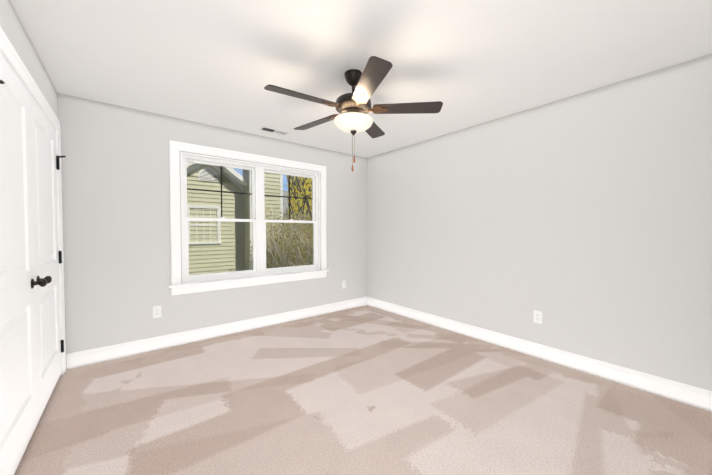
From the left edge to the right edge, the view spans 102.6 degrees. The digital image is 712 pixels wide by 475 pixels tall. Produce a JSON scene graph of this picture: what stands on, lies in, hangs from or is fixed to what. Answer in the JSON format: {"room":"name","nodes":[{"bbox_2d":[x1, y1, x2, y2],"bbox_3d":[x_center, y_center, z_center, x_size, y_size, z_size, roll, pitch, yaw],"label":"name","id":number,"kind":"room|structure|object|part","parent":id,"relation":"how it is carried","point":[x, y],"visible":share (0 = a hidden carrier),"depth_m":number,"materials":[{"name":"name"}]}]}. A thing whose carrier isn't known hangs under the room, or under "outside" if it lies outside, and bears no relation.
{"room":"empty bedroom","nodes":[
{"label":"empty bedroom","id":0,"kind":"room"},
{"bbox_2d":[0,0,57,117],"bbox_3d":[-1.498,-0.005,1.018,0.140,2.450,4.020,-1,2,-39],"label":"wall","id":1,"kind":"structure","parent":0,"point":[13,29],"depth_m":1.72,"materials":[{"name":"grey paint"}]},
{"bbox_2d":[0,53,38,474],"bbox_3d":[-1.792,0.149,1.473,0.035,2.075,0.806,-1,2,-39],"label":"closet door","id":2,"kind":"structure","parent":1,"relation":"in","point":[19,421],"depth_m":1.52,"materials":[{"name":"white paint"}]},
{"bbox_2d":[31,279,46,287],"bbox_3d":[-1.961,0.282,1.767,0.064,0.060,0.060,-1,2,-39],"label":"door knob","id":3,"kind":"object","parent":2,"relation":"attached to","point":[42,282],"depth_m":1.76,"materials":[{"name":"black metal"}]},
{"bbox_2d":[0,26,65,374],"bbox_3d":[-2.075,0.143,1.763,0.115,2.118,1.656,-1,2,-39],"label":"door frame","id":4,"kind":"structure","parent":1,"relation":"attached to","point":[56,169],"depth_m":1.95,"materials":[{"name":"white paint"}]},
{"bbox_2d":[30,95,60,420],"bbox_3d":[-2.297,0.135,2.104,0.035,2.075,0.806,-1,2,-39],"label":"closet door","id":5,"kind":"structure","parent":1,"relation":"in","point":[45,219],"depth_m":2.06,"materials":[{"name":"white paint"}]},
{"bbox_2d":[37,276,51,283],"bbox_3d":[-2.050,0.279,1.878,0.064,0.060,0.060,-1,2,-39],"label":"door knob","id":6,"kind":"object","parent":5,"relation":"attached to","point":[48,279],"depth_m":1.87,"materials":[{"name":"black metal"}]},
{"bbox_2d":[56,156,63,352],"bbox_3d":[-2.537,0.149,2.440,0.076,1.683,0.071,-1,2,-39],"label":"far closet door hinges","id":7,"kind":"object","parent":1,"relation":"attached to","point":[60,252],"visible":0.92,"depth_m":2.43,"materials":[{"name":"black metal"}]},
{"bbox_2d":[57,93,366,368],"bbox_3d":[-1.256,-0.069,3.696,3.865,2.450,0.140,-1,2,-39],"label":"wall","id":8,"kind":"structure","parent":0,"point":[115,170],"depth_m":2.89,"materials":[{"name":"grey paint"}]},
{"bbox_2d":[153,305,161,317],"bbox_3d":[-2.071,0.774,2.969,0.075,0.124,0.006,-1,2,-39],"label":"electrical outlet","id":9,"kind":"object","parent":8,"relation":"attached to","point":[157,312],"visible":1,"depth_m":2.97,"materials":[{"name":"white plastic"}]},
{"bbox_2d":[66,297,365,369],"bbox_3d":[-1.207,1.088,3.663,3.552,0.140,0.014,-1,2,-39],"label":"baseboard","id":10,"kind":"structure","parent":8,"relation":"attached to","point":[112,352],"depth_m":3.18,"materials":[{"name":"white paint"}]},
{"bbox_2d":[169,140,329,294],"bbox_3d":[-1.233,-0.218,3.668,2.004,1.644,0.197,-1,2,-39],"label":"double window","id":11,"kind":"structure","parent":8,"relation":"in","point":[260,273],"depth_m":3.57,"materials":[{"name":"white paint"}]},
{"bbox_3d":[-1.205,0.560,3.651,1.954,0.090,0.018,-1,2,-39],"label":"apron trim","id":12,"kind":"part","parent":11,"relation":"part of","materials":[{"name":"white paint"}]},
{"bbox_3d":[-1.214,0.502,3.661,2.004,0.025,0.137,-1,2,-39],"label":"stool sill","id":13,"kind":"part","parent":11,"relation":"part of","materials":[{"name":"white paint"}]},
{"bbox_2d":[342,280,345,288],"bbox_3d":[-0.190,0.739,4.475,0.075,0.124,0.006,-1,2,-39],"label":"electrical outlet","id":14,"kind":"object","parent":8,"relation":"attached to","point":[343,284],"visible":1,"depth_m":4.47,"materials":[{"name":"white plastic"}]},
{"bbox_2d":[10,0,711,157],"bbox_3d":[-0.356,-1.352,1.901,4.665,0.200,4.020,-1,2,-39],"label":"ceiling","id":15,"kind":"structure","parent":0,"point":[224,63],"depth_m":1.94,"materials":[{"name":"white paint"}]},
{"bbox_2d":[258,126,290,135],"bbox_3d":[-0.983,-1.287,3.450,0.355,0.009,0.150,-1,2,-39],"label":"ceiling vent","id":16,"kind":"object","parent":15,"relation":"in","point":[274,131],"visible":1,"depth_m":3.45,"materials":[{"name":"white metal"}]},
{"bbox_2d":[264,56,442,171],"bbox_3d":[-0.056,-0.884,2.201,1.275,0.749,1.292,-1,2,-39],"label":"ceiling fan","id":17,"kind":"object","parent":15,"relation":"hanging from","point":[353,108],"visible":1,"depth_m":2.12,"materials":[{"name":"brown wood"}]},
{"bbox_3d":[-0.364,-0.982,1.987,0.525,0.006,0.138,-1,14,-32],"label":"blade","id":18,"kind":"part","parent":17,"relation":"part of","materials":[{"name":"brown wood"}]},
{"bbox_3d":[-0.332,-0.993,2.465,0.525,0.006,0.138,1,14,40],"label":"blade","id":19,"kind":"part","parent":17,"relation":"part of","materials":[{"name":"brown wood"}]},
{"bbox_3d":[-0.019,-1.171,2.200,0.142,0.176,0.142,-1,2,-39],"label":"canopy rod","id":20,"kind":"part","parent":17,"relation":"part of","materials":[{"name":"black metal"}]},
{"bbox_3d":[-0.019,-0.867,2.207,0.304,0.088,0.304,-1,2,-39],"label":"lamp shade","id":21,"kind":"part","parent":17,"relation":"part of","materials":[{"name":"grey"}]},
{"bbox_3d":[-0.019,-1.028,2.203,0.278,0.118,0.278,-1,2,-39],"label":"motor","id":22,"kind":"part","parent":17,"relation":"part of","materials":[{"name":"brown metal"}]},
{"bbox_3d":[0.081,-0.977,1.810,0.138,0.006,0.525,12,-2,-14],"label":"blade","id":23,"kind":"part","parent":17,"relation":"part of","materials":[{"name":"brown wood"}]},
{"label":"blade","id":24,"kind":"part","parent":17,"relation":"part of","materials":[{"name":"brown wood"}]},
{"bbox_3d":[0.388,-0.986,2.177,0.525,0.006,0.138,0,-11,4],"label":"blade","id":25,"kind":"part","parent":17,"relation":"part of","materials":[{"name":"brown wood"}]},
{"bbox_2d":[14,305,711,474],"bbox_3d":[-0.356,1.323,1.963,4.665,0.250,4.020,-1,2,-39],"label":"floor","id":26,"kind":"structure","parent":0,"point":[366,390],"depth_m":1.94,"materials":[{"name":"carpet"}]},
{"bbox_2d":[367,54,711,390],"bbox_3d":[1.410,-0.060,3.345,0.140,2.450,4.020,-1,2,-39],"label":"wall","id":27,"kind":"structure","parent":0,"point":[582,222],"depth_m":2.55,"materials":[{"name":"grey paint"}]},
{"bbox_2d":[533,310,541,323],"bbox_3d":[1.778,0.778,2.788,0.006,0.124,0.075,-1,2,-39],"label":"outlet","id":28,"kind":"object","parent":27,"relation":"attached to","point":[537,317],"visible":1,"depth_m":2.79,"materials":[{"name":"white plastic"}]},
{"bbox_2d":[366,297,711,411],"bbox_3d":[1.350,1.096,3.324,0.014,0.140,3.740,-1,2,-39],"label":"baseboard","id":29,"kind":"structure","parent":27,"relation":"attached to","point":[697,397],"depth_m":2.56,"materials":[{"name":"white paint"}]},
{"label":"outside","id":30,"kind":"structure","parent":0,"visible":0},
{"bbox_3d":[-14.385,3.705,29.327,75.000,0.300,56.100,-1,2,-39],"label":"ground","id":31,"kind":"structure","parent":30,"visible":0},
{"bbox_2d":[242,204,312,267],"bbox_3d":[-0.564,1.523,9.113,6.183,5.047,5.121,-1,2,-39],"label":"bush","id":32,"kind":"object","parent":31,"relation":"on","point":[291,231],"depth_m":7.52,"materials":[{"name":"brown plant"}]},
{"bbox_2d":[283,190,294,219],"bbox_3d":[-4.224,0.060,22.706,7.100,7.300,7.800,-1,2,-39],"label":"house","id":33,"kind":"structure","parent":31,"relation":"on","point":[285,201],"depth_m":19.55,"materials":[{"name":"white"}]},
{"bbox_2d":[286,175,311,223],"bbox_3d":[-0.131,-0.913,15.858,11.137,9.583,8.678,-1,2,-39],"label":"tree","id":34,"kind":"object","parent":31,"relation":"on","point":[300,185],"depth_m":12.43,"materials":[{"name":"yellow plant"}]},
{"bbox_3d":[-8.109,0.880,8.853,7.300,6.311,5.999,-1,2,-39],"label":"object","id":35,"kind":"object","parent":31,"relation":"on","visible":0},
{"bbox_2d":[187,164,244,274],"bbox_3d":[-6.416,0.930,6.738,7.300,6.311,0.619,-1,2,-39],"label":"siding","id":36,"kind":"object","parent":35,"relation":"attached to","point":[232,249],"depth_m":8.22,"materials":[{"name":"beige plastic"}]},
{"bbox_2d":[187,204,221,244],"bbox_3d":[-4.278,-0.363,8.018,0.915,1.095,0.054,-1,2,-39],"label":"window","id":37,"kind":"structure","parent":36,"relation":"attached to","point":[189,206],"depth_m":8.06,"materials":[{"name":"white plastic"}]},
{"bbox_2d":[209,210,216,238],"bbox_3d":[-4.102,-0.354,8.186,0.190,0.940,0.001,-1,2,-39],"label":"window curtain","id":38,"kind":"object","parent":37,"relation":"attached to","point":[213,222],"depth_m":8.20,"materials":[{"name":"white fabric"}]},
{"bbox_2d":[198,167,218,181],"bbox_3d":[-4.179,-1.787,8.072,0.530,0.400,0.032,-1,2,-39],"label":"gable vent","id":39,"kind":"object","parent":36,"relation":"attached to","point":[207,180],"depth_m":8.04,"materials":[{"name":"white plastic"}]},
{"bbox_3d":[-4.170,-1.784,8.061,0.440,0.315,0.002,-1,2,-39],"label":"dark gable vent","id":40,"kind":"part","parent":39,"relation":"part of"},
{"bbox_2d":[200,168,216,179],"bbox_3d":[-4.165,-1.797,8.055,0.440,0.322,0.016,-1,2,-39],"label":"louvres","id":41,"kind":"object","parent":39,"relation":"attached to","point":[209,175],"depth_m":8.05,"materials":[{"name":"white plastic"}]},
{"bbox_2d":[187,162,246,190],"bbox_3d":[-5.979,-1.901,10.287,2.700,1.139,6.320,-1,2,-39],"label":"trim","id":42,"kind":"structure","parent":35,"relation":"attached to","point":[237,176],"depth_m":8.29,"materials":[{"name":"white"}]},
{"bbox_3d":[-2.892,-0.465,8.873,0.988,9.000,0.639,-1,2,-39],"label":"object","id":43,"kind":"object","parent":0,"visible":0},
{"bbox_2d":[242,169,280,269],"bbox_3d":[-2.886,-0.465,8.865,1.028,9.000,0.659,-1,2,-39],"label":"siding","id":44,"kind":"object","parent":43,"relation":"attached to","point":[267,185],"depth_m":8.65,"materials":[{"name":"beige plastic"}]},
{"bbox_2d":[249,170,282,269],"bbox_3d":[-2.711,-0.460,8.646,1.022,9.000,0.091,-1,2,-39],"label":"trim","id":45,"kind":"structure","parent":44,"relation":"attached to","point":[250,226],"depth_m":8.34,"materials":[{"name":"white"}]}
]}

